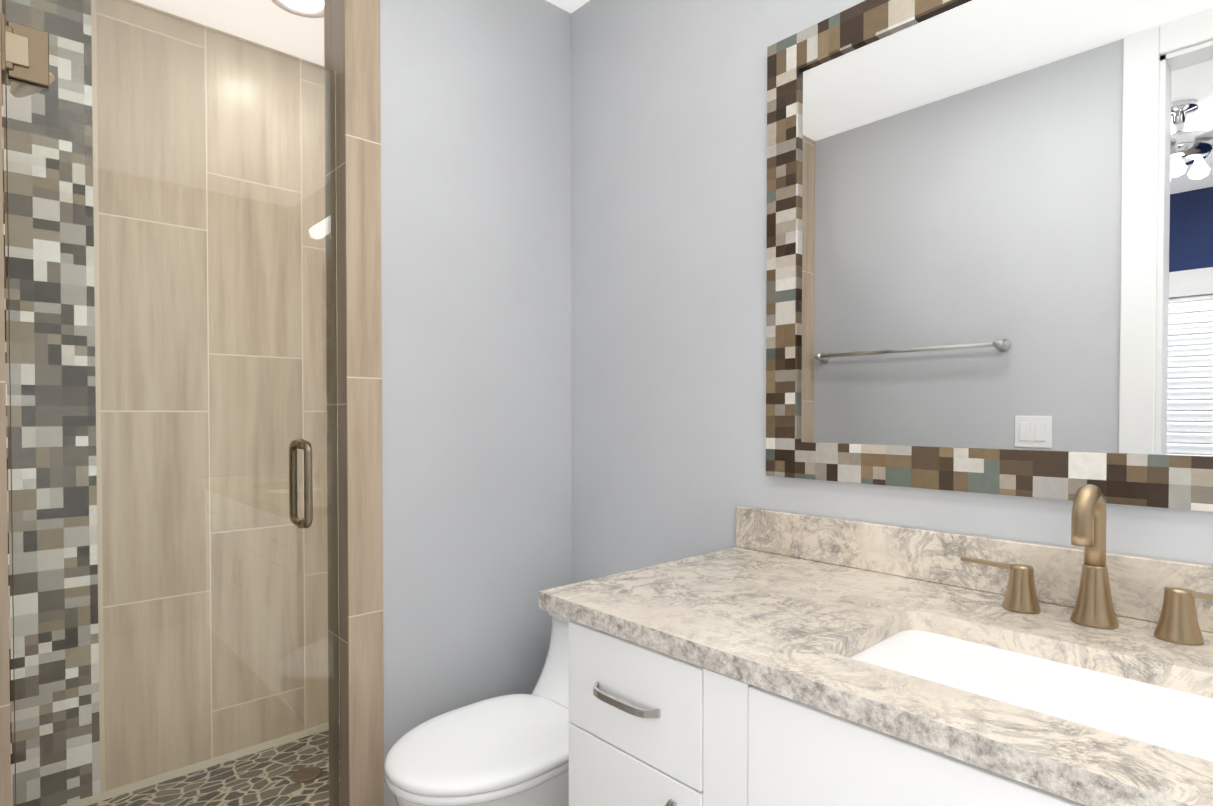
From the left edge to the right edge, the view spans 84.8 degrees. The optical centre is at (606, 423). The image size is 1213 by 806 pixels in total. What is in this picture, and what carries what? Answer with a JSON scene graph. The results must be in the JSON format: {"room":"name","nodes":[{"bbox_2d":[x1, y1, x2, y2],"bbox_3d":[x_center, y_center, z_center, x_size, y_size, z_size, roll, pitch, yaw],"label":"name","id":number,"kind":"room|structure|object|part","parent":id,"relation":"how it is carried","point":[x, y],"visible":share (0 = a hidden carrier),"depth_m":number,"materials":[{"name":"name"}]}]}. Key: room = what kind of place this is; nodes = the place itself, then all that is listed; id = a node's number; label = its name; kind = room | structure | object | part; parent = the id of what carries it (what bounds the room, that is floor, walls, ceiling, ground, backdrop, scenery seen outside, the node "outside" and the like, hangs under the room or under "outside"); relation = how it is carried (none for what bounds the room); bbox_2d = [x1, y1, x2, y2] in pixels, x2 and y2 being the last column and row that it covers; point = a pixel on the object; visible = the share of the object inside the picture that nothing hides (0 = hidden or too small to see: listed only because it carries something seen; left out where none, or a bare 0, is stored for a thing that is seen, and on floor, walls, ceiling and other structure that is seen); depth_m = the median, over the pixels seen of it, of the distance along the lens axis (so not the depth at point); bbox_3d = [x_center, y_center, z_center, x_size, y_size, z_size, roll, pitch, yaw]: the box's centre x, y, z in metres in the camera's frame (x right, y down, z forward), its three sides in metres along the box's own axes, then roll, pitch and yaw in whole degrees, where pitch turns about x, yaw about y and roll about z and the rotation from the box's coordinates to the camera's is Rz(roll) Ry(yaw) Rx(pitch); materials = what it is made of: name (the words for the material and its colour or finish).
{"room":"bathroom","nodes":[
{"label":"bathroom","id":0,"kind":"room"},
{"bbox_2d":[0,15,10,805],"bbox_3d":[-1.209,-0.067,1.232,0.138,2.469,0.142,-1,1,-43],"label":"tiled wall","id":1,"kind":"structure","parent":0,"point":[5,772],"depth_m":1.23,"materials":[{"name":"tile"}]},
{"bbox_2d":[4,0,339,805],"bbox_3d":[-0.915,0.083,1.484,0.620,1.938,0.129,-1,1,-43],"label":"shower door","id":2,"kind":"structure","parent":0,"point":[304,446],"depth_m":1.46,"materials":[{"name":"clear glass"}]},
{"bbox_2d":[1,13,49,89],"bbox_3d":[-1.122,0.078,1.293,0.070,1.682,0.070,-1,1,-43],"label":"shower door hinges","id":3,"kind":"object","parent":2,"relation":"attached to","point":[25,54],"visible":1,"depth_m":1.27,"materials":[{"name":"gold"}]},
{"bbox_3d":[-0.753,0.147,1.633,0.026,0.220,0.129,-1,1,-43],"label":"handle","id":4,"kind":"part","parent":2,"relation":"part of","materials":[{"name":"brown metal"}]},
{"bbox_2d":[96,0,328,790],"bbox_3d":[-1.292,-0.083,2.326,1.735,2.469,0.120,-1,1,-43],"label":"wall","id":5,"kind":"structure","parent":0,"point":[167,419],"depth_m":2.21,"materials":[{"name":"tile"}]},
{"bbox_2d":[0,0,99,805],"bbox_3d":[-1.673,-0.077,1.892,0.346,2.469,0.003,-1,1,-43],"label":"mosaic strip","id":6,"kind":"object","parent":5,"relation":"attached to","point":[28,439],"depth_m":1.94,"materials":[{"name":"multicoloured tile"}]},
{"bbox_2d":[91,0,104,792],"bbox_3d":[-1.541,-0.078,2.013,0.012,2.469,0.004,-1,1,-43],"label":"trim","id":7,"kind":"structure","parent":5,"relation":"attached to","point":[97,357],"depth_m":2.01,"materials":[{"name":"beige tile"}]},
{"bbox_2d":[60,722,328,805],"bbox_3d":[-1.249,1.138,2.298,1.495,0.028,0.006,-1,1,-43],"label":"baseboard","id":8,"kind":"structure","parent":5,"relation":"attached to","point":[235,754],"depth_m":2.19,"materials":[{"name":"beige tile"}]},
{"bbox_2d":[133,0,589,65],"bbox_3d":[-0.072,-1.347,0.977,1.735,0.100,3.728,-1,1,-43],"label":"ceiling","id":9,"kind":"structure","parent":0,"point":[269,24],"depth_m":2.17,"materials":[{"name":"white paint"}]},
{"bbox_2d":[271,0,323,17],"bbox_3d":[-0.942,-1.309,2.048,0.190,0.010,0.190,-1,1,-43],"label":"recessed light","id":10,"kind":"object","parent":9,"relation":"in","point":[310,8],"visible":0.77,"depth_m":2.08,"materials":[{"name":"white"}]},
{"bbox_2d":[380,0,570,805],"bbox_3d":[-0.424,-0.077,1.952,0.721,2.469,0.130,-1,1,-43],"label":"wall","id":11,"kind":"structure","parent":0,"point":[475,98],"depth_m":1.90,"materials":[{"name":"paint"}]},
{"bbox_2d":[324,0,383,805],"bbox_3d":[-0.426,-0.077,1.950,0.726,2.469,0.142,-1,1,-43],"label":"tile","id":12,"kind":"structure","parent":11,"relation":"attached to","point":[352,44],"depth_m":1.69,"materials":[{"name":"beige tile"}]},
{"bbox_2d":[571,0,1212,583],"bbox_3d":[0.812,-0.067,1.226,0.120,2.469,2.870,-1,1,-43],"label":"wall","id":13,"kind":"structure","parent":0,"point":[667,280],"depth_m":1.79,"materials":[{"name":"paint"}]},
{"bbox_2d":[736,506,1212,629],"bbox_3d":[0.824,0.264,1.113,0.020,0.100,1.470,-1,1,-43],"label":"backsplash","id":14,"kind":"structure","parent":13,"relation":"attached to","point":[1137,583],"depth_m":1.26,"materials":[{"name":"beige stone"}]},
{"bbox_2d":[766,0,1212,511],"bbox_3d":[0.833,-0.376,1.098,0.016,1.016,1.321,-1,1,-43],"label":"mirror","id":15,"kind":"object","parent":13,"relation":"attached to","point":[989,269],"visible":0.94,"depth_m":1.23,"materials":[{"name":"clear glass"}]},
{"bbox_3d":[0.217,1.226,0.700,1.735,0.100,2.870,-1,1,-43],"label":"floor","id":16,"kind":"structure","parent":0,"visible":0},
{"bbox_2d":[384,611,572,805],"bbox_3d":[-0.175,0.835,1.650,0.756,0.654,0.408,-1,1,-43],"label":"toilet","id":17,"kind":"object","parent":16,"relation":"on","point":[509,750],"visible":0.54,"depth_m":1.49,"materials":[{"name":"white ceramic"}]},
{"bbox_2d":[543,602,1126,805],"bbox_3d":[0.610,0.761,0.909,0.619,0.824,1.408,-1,1,-43],"label":"bathroom vanity","id":18,"kind":"object","parent":16,"relation":"on","point":[652,723],"depth_m":0.96,"materials":[{"name":"white wood"}]},
{"bbox_2d":[539,546,1212,805],"bbox_3d":[0.601,0.333,0.909,0.626,0.032,1.470,-1,1,-43],"label":"countertop","id":19,"kind":"structure","parent":18,"relation":"on","point":[797,623],"depth_m":0.97,"materials":[{"name":"beige stone"}]},
{"bbox_2d":[855,622,1212,749],"bbox_3d":[0.564,0.411,0.862,0.314,0.147,0.484,-1,1,-43],"label":"sink","id":20,"kind":"object","parent":19,"relation":"in","point":[1171,708],"depth_m":0.90,"materials":[{"name":"white ceramic"}]},
{"bbox_2d":[960,484,1212,644],"bbox_3d":[0.748,0.204,1.027,0.125,0.222,0.393,-1,1,-43],"label":"faucet","id":21,"kind":"object","parent":19,"relation":"on","point":[1177,623],"visible":1,"depth_m":1.03,"materials":[{"name":"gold metal"}]},
{"bbox_3d":[-1.597,-0.070,1.464,0.120,2.469,0.737,-1,1,-43],"label":"tiled wall","id":22,"kind":"structure","parent":0,"visible":0},
{"bbox_2d":[10,72,54,97],"bbox_3d":[-1.418,-0.847,1.522,0.237,0.159,0.100,-1,1,-43],"label":"shower head","id":23,"kind":"object","parent":22,"relation":"attached to","point":[25,90],"depth_m":1.57},
{"label":"outside","id":24,"kind":"structure","parent":0,"visible":0},
{"bbox_2d":[88,730,328,805],"bbox_3d":[-1.002,1.204,2.029,1.495,0.104,0.737,-1,1,-43],"label":"floor","id":25,"kind":"structure","parent":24,"point":[296,756],"depth_m":2.12,"materials":[{"name":"grey stone"}]},
{"bbox_2d":[291,766,321,782],"bbox_3d":[-0.980,1.147,2.171,0.092,0.006,0.092,-1,1,-43],"label":"shower drain","id":26,"kind":"object","parent":25,"relation":"on","point":[301,776],"depth_m":2.16,"materials":[{"name":"brown metal"}]}
]}

